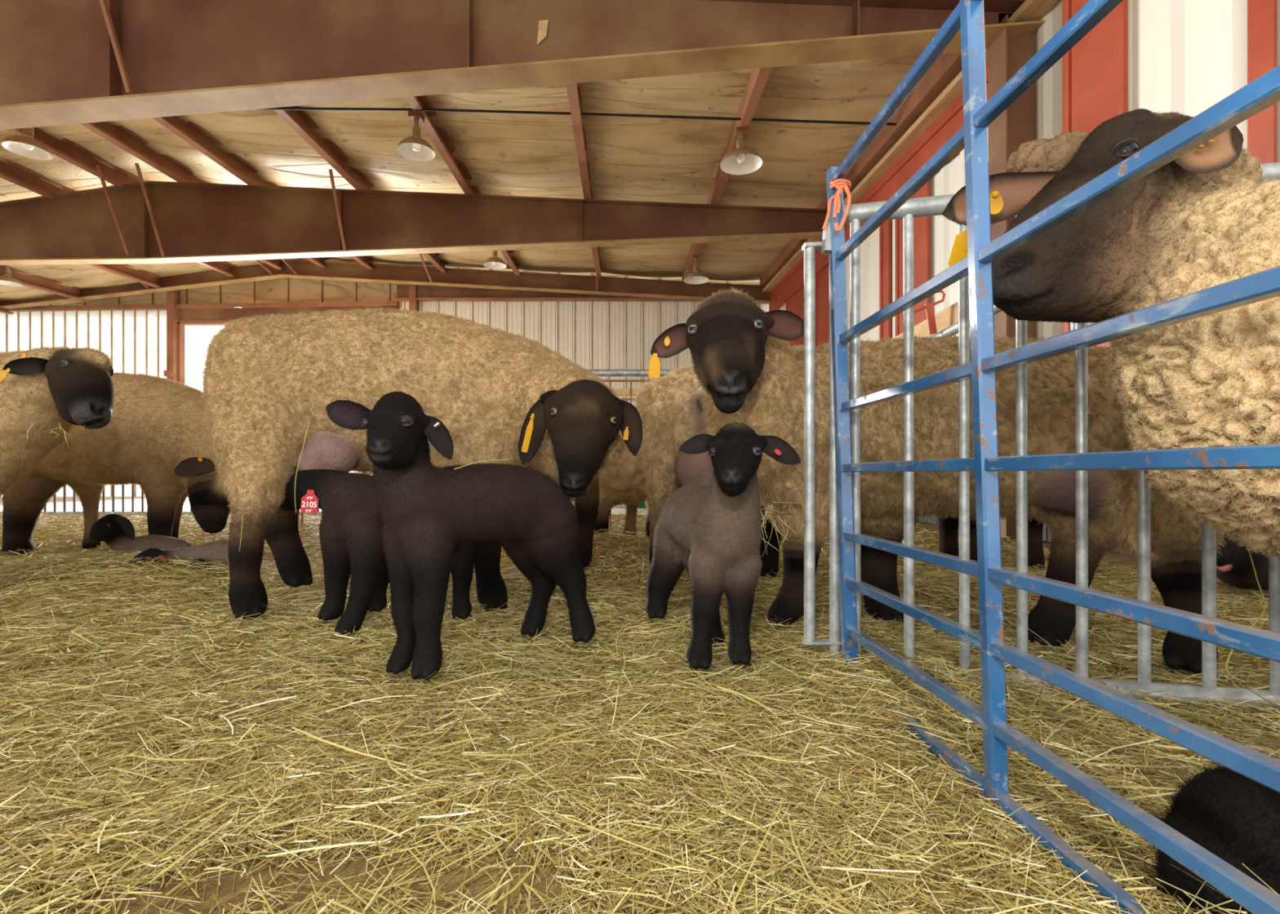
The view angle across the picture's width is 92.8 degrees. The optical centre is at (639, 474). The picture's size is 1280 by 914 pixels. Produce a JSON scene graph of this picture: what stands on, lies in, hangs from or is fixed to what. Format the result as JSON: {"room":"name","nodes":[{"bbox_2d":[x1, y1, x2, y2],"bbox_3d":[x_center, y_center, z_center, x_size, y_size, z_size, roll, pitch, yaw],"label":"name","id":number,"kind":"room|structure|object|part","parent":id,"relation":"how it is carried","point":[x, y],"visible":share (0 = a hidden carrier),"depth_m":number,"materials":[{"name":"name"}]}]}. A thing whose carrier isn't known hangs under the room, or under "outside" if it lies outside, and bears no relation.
{"room":"sheep barn","nodes":[
{"label":"sheep barn","id":0,"kind":"room"},
{"bbox_2d":[0,309,166,497],"bbox_3d":[-11.496,-1.310,11.089,6.089,3.440,0.022,0,0,0],"label":"wall","id":1,"kind":"structure","parent":0,"point":[135,341],"depth_m":11.10,"materials":[{"name":"white metal"}]},
{"bbox_2d":[8,301,399,311],"bbox_3d":[-9.463,-3.019,11.040,10.157,0.203,0.100,0,0,0],"label":"girt","id":2,"kind":"structure","parent":1,"relation":"attached to","point":[362,304],"depth_m":10.99,"materials":[{"name":"metal"}]},
{"bbox_2d":[0,496,647,515],"bbox_3d":[-4.000,0.440,9.000,26.000,0.060,5.600,0,0,0],"label":"floor","id":3,"kind":"structure","parent":0,"point":[60,500],"depth_m":7.73,"materials":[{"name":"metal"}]},
{"bbox_2d":[0,484,321,514],"bbox_3d":[-5.255,-0.033,6.250,4.709,0.906,0.032,0,0,0],"label":"far hurdle","id":4,"kind":"object","parent":3,"relation":"on","point":[55,512],"visible":0.05,"depth_m":6.24,"materials":[{"name":"metal"}]},
{"bbox_3d":[-5.250,0.400,6.250,4.700,0.032,0.032,0,0,0],"label":"rail","id":5,"kind":"part","parent":4,"relation":"part of","materials":[{"name":"metal"}]},
{"bbox_2d":[166,289,180,382],"bbox_3d":[-8.436,-1.549,11.020,0.120,3.918,0.160,0,0,0],"label":"column","id":6,"kind":"structure","parent":3,"relation":"on","point":[173,297],"depth_m":10.94,"materials":[{"name":"metal"}]},
{"bbox_2d":[164,364,175,377],"bbox_3d":[-8.386,-1.847,10.883,0.200,0.197,0.115,0,0,0],"label":"box","id":7,"kind":"object","parent":6,"relation":"attached to","point":[171,373],"visible":1,"depth_m":10.86,"materials":[{"name":"metal"}]},
{"bbox_2d":[408,284,418,311],"bbox_3d":[-4.085,-1.549,11.020,0.120,3.918,0.160,0,0,0],"label":"column","id":8,"kind":"structure","parent":3,"relation":"on","point":[413,304],"depth_m":10.94,"materials":[{"name":"metal"}]},
{"bbox_2d":[637,501,647,508],"bbox_3d":[0.014,0.178,6.800,0.273,0.398,0.270,0,0,0],"label":"bucket","id":9,"kind":"object","parent":3,"relation":"on","point":[642,505],"visible":0.18,"depth_m":6.70,"materials":[{"name":"green plastic"}]},
{"bbox_2d":[41,266,759,311],"bbox_3d":[-6.071,-3.574,11.145,16.941,1.243,0.030,0,0,0],"label":"wall","id":10,"kind":"structure","parent":0,"point":[286,290],"depth_m":11.16,"materials":[{"name":"wood"}]},
{"bbox_2d":[177,306,399,320],"bbox_3d":[-6.388,-2.908,11.080,4.007,0.260,0.060,0,0,0],"label":"door frame","id":11,"kind":"structure","parent":10,"relation":"attached to","point":[184,314],"depth_m":11.05,"materials":[{"name":"metal"}]},
{"bbox_2d":[0,54,920,300],"bbox_3d":[-5.375,-3.008,5.050,16.250,1.703,12.100,0,0,0],"label":"ceiling","id":12,"kind":"structure","parent":0,"point":[629,158],"depth_m":6.58,"materials":[{"name":"brown wood"}]},
{"bbox_2d":[0,300,13,314],"bbox_3d":[-11.135,-2.715,5.076,0.087,0.718,11.764,0,0,-2],"label":"purlin","id":13,"kind":"structure","parent":12,"relation":"attached to","point":[6,311],"depth_m":10.85,"materials":[{"name":"metal"}]},
{"bbox_2d":[0,265,91,302],"bbox_3d":[-9.735,-2.925,5.076,0.087,0.718,11.764,0,0,-2],"label":"purlin","id":14,"kind":"structure","parent":12,"relation":"attached to","point":[38,282],"depth_m":10.14,"materials":[{"name":"metal"}]},
{"bbox_2d":[0,265,22,286],"bbox_3d":[-9.757,-3.077,9.400,0.340,0.270,0.340,0,0,0],"label":"dome lamp","id":15,"kind":"object","parent":14,"relation":"attached to","point":[6,279],"visible":1,"depth_m":9.39,"materials":[{"name":"metal"}]},
{"bbox_3d":[-9.757,-3.017,9.400,0.340,0.150,0.340,0,0,0],"label":"lamp shade","id":16,"kind":"part","parent":15,"relation":"part of","materials":[{"name":"metal"}]},
{"bbox_2d":[0,159,235,277],"bbox_3d":[-7.035,-3.330,5.076,0.087,0.718,11.764,0,0,-2],"label":"purlin","id":17,"kind":"structure","parent":12,"relation":"attached to","point":[15,173],"depth_m":7.18,"materials":[{"name":"metal"}]},
{"bbox_2d":[88,263,162,288],"bbox_3d":[-8.335,-3.135,5.076,0.087,0.718,11.764,0,0,-2],"label":"purlin","id":18,"kind":"structure","parent":12,"relation":"attached to","point":[144,277],"depth_m":10.21,"materials":[{"name":"metal"}]},
{"bbox_2d":[7,127,284,270],"bbox_3d":[-6.185,-3.458,5.076,0.087,0.718,11.764,0,0,-2],"label":"purlin","id":19,"kind":"structure","parent":12,"relation":"attached to","point":[69,151],"depth_m":6.85,"materials":[{"name":"metal"}]},
{"bbox_2d":[1,127,53,160],"bbox_3d":[-5.522,-3.179,5.500,0.330,0.528,0.330,0,0,0],"label":"dome lamp","id":20,"kind":"object","parent":19,"relation":"hanging from","point":[25,145],"visible":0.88,"depth_m":5.50,"materials":[{"name":"metal"}]},
{"bbox_3d":[-5.522,-2.982,5.500,0.084,0.105,0.082,0,0,0],"label":"bulb","id":21,"kind":"part","parent":20,"relation":"part of","materials":[{"name":"white glass"}]},
{"bbox_2d":[80,121,329,267],"bbox_3d":[-5.435,-3.506,5.076,0.087,0.702,11.763,0,0,-2],"label":"purlin","id":22,"kind":"structure","parent":12,"relation":"attached to","point":[121,136],"depth_m":6.76,"materials":[{"name":"metal"}]},
{"bbox_2d":[152,115,374,270],"bbox_3d":[-4.595,-3.473,5.076,0.087,0.702,11.763,0,0,-2],"label":"purlin","id":23,"kind":"structure","parent":12,"relation":"attached to","point":[192,133],"depth_m":6.67,"materials":[{"name":"metal"}]},
{"bbox_2d":[274,106,448,272],"bbox_3d":[-3.305,-3.420,5.076,0.087,0.702,11.763,0,0,-2],"label":"purlin","id":24,"kind":"structure","parent":12,"relation":"attached to","point":[300,121],"depth_m":6.59,"materials":[{"name":"metal"}]},
{"bbox_2d":[404,95,520,275],"bbox_3d":[-1.995,-3.367,5.076,0.087,0.702,11.763,0,0,-2],"label":"purlin","id":25,"kind":"structure","parent":12,"relation":"attached to","point":[440,138],"depth_m":6.41,"materials":[{"name":"metal"}]},
{"bbox_2d":[396,111,435,161],"bbox_3d":[-2.055,-3.132,5.600,0.330,0.350,0.330,0,0,0],"label":"dome lamp","id":26,"kind":"object","parent":25,"relation":"hanging from","point":[414,148],"visible":1,"depth_m":5.60,"materials":[{"name":"metal"}]},
{"bbox_3d":[-2.055,-3.032,5.600,0.330,0.150,0.330,0,0,0],"label":"lamp shade","id":27,"kind":"part","parent":26,"relation":"part of","materials":[{"name":"metal"}]},
{"bbox_3d":[-2.055,-3.024,5.600,0.084,0.105,0.082,0,0,0],"label":"bulb","id":28,"kind":"part","parent":26,"relation":"part of","materials":[{"name":"white glass"}]},
{"bbox_2d":[483,250,506,269],"bbox_3d":[-2.118,-3.245,8.900,0.330,0.402,0.330,0,0,0],"label":"dome lamp","id":29,"kind":"object","parent":25,"relation":"hanging from","point":[494,262],"visible":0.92,"depth_m":8.89,"materials":[{"name":"metal"}]},
{"bbox_2d":[566,83,601,279],"bbox_3d":[-0.565,-3.309,5.076,0.087,0.702,11.763,0,0,-2],"label":"purlin","id":30,"kind":"structure","parent":12,"relation":"attached to","point":[573,91],"depth_m":6.08,"materials":[{"name":"metal"}]},
{"bbox_2d":[682,66,772,280],"bbox_3d":[0.965,-3.247,5.076,0.087,0.702,11.763,0,0,-2],"label":"purlin","id":31,"kind":"structure","parent":12,"relation":"attached to","point":[757,78],"depth_m":5.58,"materials":[{"name":"metal"}]},
{"bbox_2d":[255,106,896,125],"bbox_3d":[-1.182,-3.231,5.500,7.315,0.182,0.022,0,0,0],"label":"rod","id":32,"kind":"object","parent":31,"relation":"attached to","point":[280,108],"visible":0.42,"depth_m":5.49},
{"bbox_2d":[683,253,708,284],"bbox_3d":[0.856,-3.150,9.300,0.390,0.385,0.390,0,0,0],"label":"dome lamp","id":33,"kind":"object","parent":31,"relation":"hanging from","point":[695,277],"visible":1,"depth_m":9.28,"materials":[{"name":"metal"}]},
{"bbox_3d":[0.856,-3.032,9.300,0.390,0.150,0.390,0,0,0],"label":"lamp shade","id":34,"kind":"part","parent":33,"relation":"part of","materials":[{"name":"metal"}]},
{"bbox_2d":[720,127,762,174],"bbox_3d":[0.938,-3.029,5.650,0.390,0.317,0.390,0,0,0],"label":"dome lamp","id":35,"kind":"object","parent":31,"relation":"hanging from","point":[742,160],"visible":1,"depth_m":5.68,"materials":[{"name":"metal"}]},
{"bbox_3d":[0.938,-2.938,5.650,0.084,0.105,0.082,0,0,0],"label":"bulb","id":36,"kind":"part","parent":35,"relation":"part of","materials":[{"name":"white glass"}]},
{"bbox_3d":[0.938,-2.945,5.650,0.390,0.150,0.390,0,0,0],"label":"lamp shade","id":37,"kind":"part","parent":35,"relation":"part of","materials":[{"name":"metal"}]},
{"bbox_2d":[760,51,961,285],"bbox_3d":[2.365,-3.191,5.076,0.087,0.702,11.763,0,0,-2],"label":"beam","id":38,"kind":"structure","parent":12,"relation":"attached to","point":[946,65],"depth_m":5.53,"materials":[{"name":"metal"}]},
{"bbox_2d":[843,66,961,200],"bbox_3d":[2.368,-3.225,6.050,0.080,0.597,9.709,0,0,-2],"label":"strut","id":39,"kind":"object","parent":12,"relation":"attached to","point":[959,70],"visible":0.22,"depth_m":5.27,"materials":[{"name":"metal"}]},
{"bbox_2d":[401,301,768,406],"bbox_3d":[-0.967,-1.405,11.089,6.734,3.629,0.022,0,0,0],"label":"wall","id":40,"kind":"structure","parent":0,"point":[592,335],"depth_m":11.10,"materials":[{"name":"white metal"}]},
{"bbox_2d":[177,320,230,384],"bbox_3d":[-6.388,-1.186,11.100,4.007,3.193,0.120,0,0,0],"label":"door frame","id":41,"kind":"structure","parent":40,"relation":"in","point":[181,324],"depth_m":11.06,"materials":[{"name":"metal"}]},
{"bbox_2d":[395,297,702,301],"bbox_3d":[-1.012,-3.152,11.000,6.744,0.035,0.120,0,0,0],"label":"girt","id":42,"kind":"structure","parent":40,"relation":"attached to","point":[397,299],"depth_m":10.97,"materials":[{"name":"metal"}]},
{"bbox_2d":[396,284,759,297],"bbox_3d":[-1.012,-3.286,11.040,6.744,0.250,0.100,0,0,0],"label":"girt","id":43,"kind":"structure","parent":40,"relation":"attached to","point":[402,291],"depth_m":10.99,"materials":[{"name":"metal"}]},
{"bbox_2d":[0,514,1279,913],"bbox_3d":[-2.000,0.349,2.550,12.000,0.177,7.500,0,0,0],"label":"floor","id":44,"kind":"structure","parent":0,"point":[225,889],"depth_m":0.71,"materials":[{"name":"brown soil"}]},
{"bbox_2d":[0,346,114,498],"bbox_3d":[-2.478,-0.028,2.106,1.722,0.846,0.498,0,0,4],"label":"ewe","id":45,"kind":"object","parent":44,"relation":"on","point":[68,387],"visible":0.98,"depth_m":1.91,"materials":[{"name":"beige fur"}]},
{"bbox_2d":[26,421,71,448],"bbox_3d":[-1.812,-0.122,1.880,0.150,0.085,0.056,0,0,15],"label":"hay wisp","id":46,"kind":"object","parent":45,"relation":"hanging from","point":[64,431],"visible":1,"depth_m":1.87,"materials":[{"name":"beige plant"}]},
{"bbox_2d":[1,371,232,559],"bbox_3d":[-2.447,-0.035,2.966,1.410,0.912,0.501,0,0,9],"label":"ewe","id":47,"kind":"object","parent":44,"relation":"on","point":[155,438],"visible":0.52,"depth_m":2.80,"materials":[{"name":"beige fur"}]},
{"bbox_2d":[88,513,193,556],"bbox_3d":[-2.215,0.291,2.724,0.378,0.228,0.169,0,0,-13],"label":"lamb","id":48,"kind":"object","parent":44,"relation":"on","point":[116,531],"visible":0.69,"depth_m":2.69},
{"bbox_2d":[128,538,228,570],"bbox_3d":[-1.794,0.342,2.436,0.424,0.141,0.194,0,0,-15],"label":"lamb","id":49,"kind":"object","parent":44,"relation":"on","point":[212,551],"visible":0.52,"depth_m":2.44},
{"bbox_2d":[200,306,642,620],"bbox_3d":[-0.682,-0.059,1.819,1.376,0.926,0.868,0,0,0],"label":"ewe","id":50,"kind":"object","parent":44,"relation":"on","point":[499,394],"visible":0.91,"depth_m":1.77,"materials":[{"name":"beige fur"}]},
{"bbox_2d":[239,515,243,551],"bbox_3d":[-1.076,0.159,1.648,0.006,0.098,0.017,0,0,-8],"label":"stalk","id":51,"kind":"object","parent":50,"relation":"attached to","point":[242,515],"visible":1,"depth_m":1.65,"materials":[{"name":"beige plant"}]},
{"bbox_2d":[294,420,310,513],"bbox_3d":[-0.925,-0.021,1.666,0.016,0.254,0.041,0,0,27],"label":"stalk","id":52,"kind":"object","parent":50,"relation":"hanging from","point":[308,420],"visible":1,"depth_m":1.66,"materials":[{"name":"beige plant"}]},
{"bbox_2d":[297,369,673,528],"bbox_3d":[-0.925,-0.179,4.605,3.400,1.219,0.060,0,0,0],"label":"mesh panel","id":53,"kind":"object","parent":44,"relation":"on","point":[630,392],"visible":0.06,"depth_m":4.59,"materials":[{"name":"metal"}]},
{"bbox_2d":[568,429,650,540],"bbox_3d":[-0.380,-0.008,3.518,1.369,0.863,0.550,0,0,16],"label":"ewe","id":54,"kind":"object","parent":44,"relation":"on","point":[625,485],"visible":0.11,"depth_m":3.26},
{"bbox_2d":[0,507,1279,913],"bbox_3d":[-2.437,0.354,3.234,9.294,0.316,5.877,0,0,0],"label":"bedding","id":55,"kind":"object","parent":44,"relation":"on","point":[47,825],"visible":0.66,"depth_m":0.87,"materials":[{"name":"yellow plant"}]},
{"bbox_2d":[277,468,476,635],"bbox_3d":[-0.831,0.188,1.658,0.726,0.409,0.352,0,0,18],"label":"lamb","id":56,"kind":"object","parent":55,"relation":"on","point":[350,529],"visible":0.69,"depth_m":1.50,"materials":[{"name":"black fur"}]},
{"bbox_2d":[325,390,596,680],"bbox_3d":[-0.345,0.116,1.278,0.228,0.543,0.526,0,0,41],"label":"lamb","id":57,"kind":"object","parent":55,"relation":"on","point":[426,509],"visible":1,"depth_m":1.17,"materials":[{"name":"fur"}]},
{"bbox_2d":[453,459,507,470],"bbox_3d":[-0.311,-0.019,1.208,0.110,0.022,0.016,0,0,-27],"label":"stalk","id":58,"kind":"object","parent":57,"relation":"on","point":[491,460],"visible":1,"depth_m":1.20,"materials":[{"name":"yellow plant"}]},
{"bbox_2d":[644,421,800,670],"bbox_3d":[0.142,0.148,1.330,0.215,0.499,0.484,0,0,-25],"label":"lamb","id":59,"kind":"object","parent":55,"relation":"on","point":[713,532],"visible":1,"depth_m":1.23,"materials":[{"name":"grey fur"}]},
{"bbox_2d":[941,108,1279,558],"bbox_3d":[0.930,-0.077,0.815,0.889,0.982,0.488,0,0,0],"label":"ewe","id":60,"kind":"object","parent":55,"relation":"on","point":[1202,220],"visible":0.85,"depth_m":0.82,"materials":[{"name":"beige fur"}]},
{"bbox_2d":[1225,549,1266,683],"bbox_3d":[0.992,0.235,1.005,0.047,0.230,0.033,0,0,0],"label":"stalk","id":61,"kind":"object","parent":55,"relation":"on","point":[1260,589],"visible":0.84,"depth_m":0.99,"materials":[{"name":"yellow plant"}]},
{"bbox_2d":[632,364,782,582],"bbox_3d":[0.353,-0.017,2.633,0.576,0.887,0.963,0,0,16],"label":"ewe","id":62,"kind":"object","parent":44,"relation":"on","point":[669,408],"visible":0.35,"depth_m":2.28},
{"bbox_2d":[801,222,841,661],"bbox_3d":[0.373,-0.095,1.235,0.075,1.011,0.056,0,0,0],"label":"hurdle end","id":63,"kind":"object","parent":44,"relation":"on","point":[809,248],"visible":0.62,"depth_m":1.24,"materials":[{"name":"metal"}]},
{"bbox_3d":[0.385,-0.521,1.220,0.038,0.159,0.026,0,0,0],"label":"hinge post","id":64,"kind":"part","parent":63,"relation":"part of","materials":[{"name":"metal"}]},
{"bbox_2d":[648,285,1227,674],"bbox_3d":[0.708,-0.006,1.544,1.384,0.835,0.698,0,0,0],"label":"ewe","id":65,"kind":"object","parent":44,"relation":"on","point":[746,366],"visible":0.54,"depth_m":1.43,"materials":[{"name":"beige fur"}]},
{"bbox_2d":[760,498,826,559],"bbox_3d":[0.335,0.138,1.496,0.245,0.155,0.082,0,0,0],"label":"hay wisp","id":66,"kind":"object","parent":65,"relation":"hanging from","point":[765,516],"visible":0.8,"depth_m":1.49,"materials":[{"name":"beige plant"}]},
{"bbox_2d":[937,513,1044,571],"bbox_3d":[1.634,0.055,2.715,1.048,0.748,0.387,0,0,8],"label":"ewe","id":67,"kind":"object","parent":44,"relation":"on","point":[948,528],"visible":0.07,"depth_m":2.62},
{"bbox_2d":[892,302,1090,609],"bbox_3d":[1.353,-0.158,2.575,0.081,1.195,1.660,0,0,5],"label":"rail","id":68,"kind":"object","parent":44,"relation":"on","point":[946,320],"visible":0.02,"depth_m":2.69,"materials":[{"name":"metal"}]},
{"bbox_3d":[1.300,-0.105,1.800,0.049,1.090,0.049,0,0,0],"label":"post","id":69,"kind":"part","parent":68,"relation":"part of","materials":[{"name":"metal"}]},
{"bbox_2d":[988,13,1036,537],"bbox_3d":[2.497,-1.355,4.000,0.307,3.530,0.200,0,0,0],"label":"column","id":70,"kind":"structure","parent":44,"relation":"on","point":[1016,125],"depth_m":3.99,"materials":[{"name":"metal"}]},
{"bbox_2d":[0,0,1044,129],"bbox_3d":[-3.200,-2.787,4.000,11.602,1.166,0.220,0,0,0],"label":"roof beam","id":71,"kind":"structure","parent":70,"relation":"on","point":[59,65],"depth_m":3.99,"materials":[{"name":"metal"}]},
{"bbox_2d":[98,0,133,93],"bbox_3d":[-3.289,-2.706,3.815,0.035,0.505,0.257,0,0,-2],"label":"brace","id":72,"kind":"object","parent":71,"relation":"attached to","point":[104,5],"visible":1,"depth_m":3.82,"materials":[{"name":"metal"}]},
{"bbox_2d":[537,19,548,44],"bbox_3d":[-0.635,-2.887,3.982,0.076,0.171,0.005,0,0,0],"label":"scrap","id":73,"kind":"object","parent":71,"relation":"attached to","point":[543,24],"visible":1,"depth_m":3.98,"materials":[{"name":"beige wood"}]},
{"bbox_2d":[826,0,1279,913],"bbox_3d":[0.449,-0.087,0.181,0.060,1.036,2.092,0,0,-3],"label":"gate","id":74,"kind":"object","parent":44,"relation":"on","point":[1263,92],"visible":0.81,"depth_m":0.69,"materials":[{"name":"metal"}]},
{"bbox_2d":[822,178,851,231],"bbox_3d":[0.400,-0.527,1.203,0.048,0.123,0.090,0,0,41],"label":"twine","id":75,"kind":"object","parent":74,"relation":"attached to","point":[846,185],"visible":0.99,"depth_m":1.17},
{"bbox_3d":[0.434,-0.583,0.175,0.017,0.017,2.052,0,0,-3],"label":"rail","id":76,"kind":"part","parent":74,"relation":"part of","materials":[{"name":"blue metal"}]},
{"bbox_3d":[0.439,-0.429,0.175,0.017,0.017,2.052,0,0,-3],"label":"rail","id":77,"kind":"part","parent":74,"relation":"part of","materials":[{"name":"blue metal"}]},
{"bbox_3d":[0.465,0.398,0.175,0.017,0.017,2.052,0,0,-3],"label":"rail","id":78,"kind":"part","parent":74,"relation":"part of","materials":[{"name":"blue metal"}]},
{"bbox_3d":[0.444,-0.265,0.175,0.017,0.017,2.052,0,0,-3],"label":"rail","id":79,"kind":"part","parent":74,"relation":"part of","materials":[{"name":"blue metal"}]},
{"bbox_3d":[0.448,-0.132,0.175,0.017,0.017,2.052,0,0,-3],"label":"rail","id":80,"kind":"part","parent":74,"relation":"part of","materials":[{"name":"blue metal"}]},
{"bbox_3d":[0.452,-0.012,0.175,0.017,0.017,2.052,0,0,-3],"label":"rail","id":81,"kind":"part","parent":74,"relation":"part of","materials":[{"name":"blue metal"}]},
{"bbox_3d":[0.456,0.121,0.175,0.017,0.017,2.052,0,0,-3],"label":"rail","id":82,"kind":"part","parent":74,"relation":"part of","materials":[{"name":"blue metal"}]},
{"bbox_3d":[0.459,0.212,0.175,0.017,0.017,2.052,0,0,-3],"label":"rail","id":83,"kind":"part","parent":74,"relation":"part of","materials":[{"name":"blue metal"}]},
{"bbox_3d":[0.462,0.310,0.175,0.109,0.017,2.051,0,0,0],"label":"rail","id":84,"kind":"part","parent":74,"relation":"part of","materials":[{"name":"blue metal"}]},
{"bbox_2d":[844,162,1279,713],"bbox_3d":[1.183,-0.061,1.069,1.576,0.985,0.044,0,0,13],"label":"galvanised hurdle","id":85,"kind":"object","parent":44,"relation":"on","point":[858,213],"visible":0.38,"depth_m":1.16,"materials":[{"name":"metal"}]},
{"bbox_2d":[1147,761,1279,913],"bbox_3d":[0.720,0.398,0.619,0.460,0.204,0.213,0,0,0],"label":"lamb","id":86,"kind":"object","parent":44,"relation":"on","point":[1231,815],"visible":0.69,"depth_m":0.56},
{"bbox_2d":[1216,533,1268,591],"bbox_3d":[2.029,0.286,1.961,0.692,0.200,0.201,0,0,-11],"label":"lamb","id":87,"kind":"object","parent":44,"relation":"on","point":[1234,567],"visible":0.55,"depth_m":1.86},
{"bbox_2d":[913,289,945,334],"bbox_3d":[1.274,-0.717,2.700,0.159,0.197,0.012,0,0,0],"label":"bracket","id":88,"kind":"object","parent":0,"point":[929,307],"visible":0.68,"depth_m":2.69,"materials":[{"name":"metal"}]},
{"bbox_3d":[1.274,-0.762,2.700,0.159,0.109,0.012,0,0,0],"label":"wire handle","id":89,"kind":"part","parent":88,"relation":"part of","materials":[{"name":"red paint"}]},
{"bbox_3d":[1.289,-0.689,2.700,0.051,0.139,0.012,0,0,0],"label":"post","id":90,"kind":"part","parent":88,"relation":"part of","materials":[{"name":"metal"}]},
{"bbox_2d":[777,0,1279,342],"bbox_3d":[2.517,-1.507,6.050,0.022,3.834,9.705,0,0,-2],"label":"wall","id":91,"kind":"structure","parent":0,"point":[1185,57],"depth_m":3.13,"materials":[{"name":"white metal"}]},
{"bbox_2d":[0,258,771,310],"bbox_3d":[-5.265,-3.272,10.800,15.391,1.047,0.160,0,0,0],"label":"roof beam","id":92,"kind":"structure","parent":91,"relation":"attached to","point":[304,268],"depth_m":10.79,"materials":[{"name":"metal"}]},
{"bbox_2d":[255,259,272,275],"bbox_3d":[-6.455,-3.560,10.450,0.035,0.131,0.506,0,0,-2],"label":"brace","id":93,"kind":"object","parent":92,"relation":"attached to","point":[257,260],"visible":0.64,"depth_m":10.44,"materials":[{"name":"metal"}]},
{"bbox_2d":[280,258,297,274],"bbox_3d":[-6.016,-3.566,10.449,0.035,0.120,0.507,0,0,-4],"label":"brace","id":94,"kind":"object","parent":92,"relation":"attached to","point":[282,260],"visible":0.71,"depth_m":10.43,"materials":[{"name":"metal"}]},
{"bbox_2d":[418,253,432,282],"bbox_3d":[-3.676,-3.542,10.451,0.035,0.367,0.518,0,0,4],"label":"brace","id":95,"kind":"object","parent":92,"relation":"attached to","point":[420,255],"visible":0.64,"depth_m":10.45,"materials":[{"name":"metal"}]},
{"bbox_2d":[595,274,598,291],"bbox_3d":[-0.742,-3.492,10.450,0.035,0.584,0.523,0,0,-2],"label":"brace","id":96,"kind":"object","parent":92,"relation":"attached to","point":[597,277],"visible":0.36,"depth_m":10.60,"materials":[{"name":"metal"}]},
{"bbox_2d":[0,181,827,265],"bbox_3d":[-4.260,-3.027,7.398,13.482,0.987,0.173,0,0,0],"label":"roof beam","id":97,"kind":"structure","parent":91,"relation":"attached to","point":[196,222],"depth_m":7.39,"materials":[{"name":"metal"}]},
{"bbox_2d":[95,165,129,255],"bbox_3d":[-6.047,-3.009,6.997,0.035,0.781,0.647,0,0,-16],"label":"brace","id":98,"kind":"object","parent":97,"relation":"attached to","point":[98,167],"visible":1,"depth_m":6.98,"materials":[{"name":"metal"}]},
{"bbox_2d":[134,163,164,256],"bbox_3d":[-5.620,-3.015,6.997,0.035,0.822,0.648,0,0,-16],"label":"brace","id":99,"kind":"object","parent":97,"relation":"attached to","point":[137,166],"visible":1,"depth_m":6.97,"materials":[{"name":"metal"}]},
{"bbox_2d":[328,168,346,251],"bbox_3d":[-3.468,-3.011,6.997,0.035,0.698,0.636,0,0,-12],"label":"brace","id":100,"kind":"object","parent":97,"relation":"attached to","point":[331,172],"visible":1,"depth_m":6.97,"materials":[{"name":"metal"}]},
{"bbox_2d":[786,286,804,346],"bbox_3d":[2.379,-1.374,9.306,0.026,3.567,1.025,0,0,-2],"label":"wall post","id":101,"kind":"object","parent":91,"relation":"attached to","point":[795,304],"visible":0.05,"depth_m":9.19,"materials":[{"name":"red paint"}]},
{"bbox_2d":[814,263,829,347],"bbox_3d":[2.423,-1.342,8.059,0.026,3.504,0.602,0,0,-2],"label":"wall post","id":102,"kind":"object","parent":91,"relation":"attached to","point":[821,280],"depth_m":8.09,"materials":[{"name":"red paint"}]},
{"bbox_2d":[768,66,988,311],"bbox_3d":[2.426,-2.881,7.575,0.050,0.686,6.656,0,0,-2],"label":"wall band","id":103,"kind":"object","parent":91,"relation":"attached to","point":[951,120],"visible":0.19,"depth_m":5.84,"materials":[{"name":"red paint"}]},
{"bbox_2d":[879,219,891,339],"bbox_3d":[2.488,-1.298,6.187,0.026,3.416,0.214,0,0,-2],"label":"wall post","id":104,"kind":"object","parent":91,"relation":"attached to","point":[885,229],"visible":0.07,"depth_m":6.18,"materials":[{"name":"red paint"}]},
{"bbox_2d":[762,0,1058,292],"bbox_3d":[2.418,-3.040,6.050,0.160,0.467,9.712,0,0,-2],"label":"wooden beam","id":105,"kind":"structure","parent":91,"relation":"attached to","point":[1030,10],"depth_m":5.24,"materials":[{"name":"brown wood"}]},
{"bbox_2d":[895,179,930,336],"bbox_3d":[2.508,-1.290,5.625,0.026,3.400,0.620,0,0,-2],"label":"wall post","id":106,"kind":"object","parent":91,"relation":"attached to","point":[922,225],"visible":0.07,"depth_m":5.51,"materials":[{"name":"red paint"}]},
{"bbox_2d":[915,513,1130,554],"bbox_3d":[2.422,0.165,5.794,0.030,0.490,9.595,0,0,-2],"label":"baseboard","id":107,"kind":"structure","parent":91,"relation":"attached to","point":[935,520],"depth_m":3.75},
{"bbox_2d":[1062,0,1128,348],"bbox_3d":[2.583,-1.242,3.476,0.026,3.304,0.447,0,0,-2],"label":"wall post","id":108,"kind":"object","parent":91,"relation":"attached to","point":[1095,70],"depth_m":3.46,"materials":[{"name":"red paint"}]},
{"bbox_2d":[1247,0,1276,164],"bbox_3d":[2.621,-1.219,2.569,0.018,3.258,0.105,0,0,0],"label":"wall post","id":109,"kind":"object","parent":91,"relation":"attached to","point":[1261,14],"depth_m":2.56,"materials":[{"name":"red paint"}]}
]}

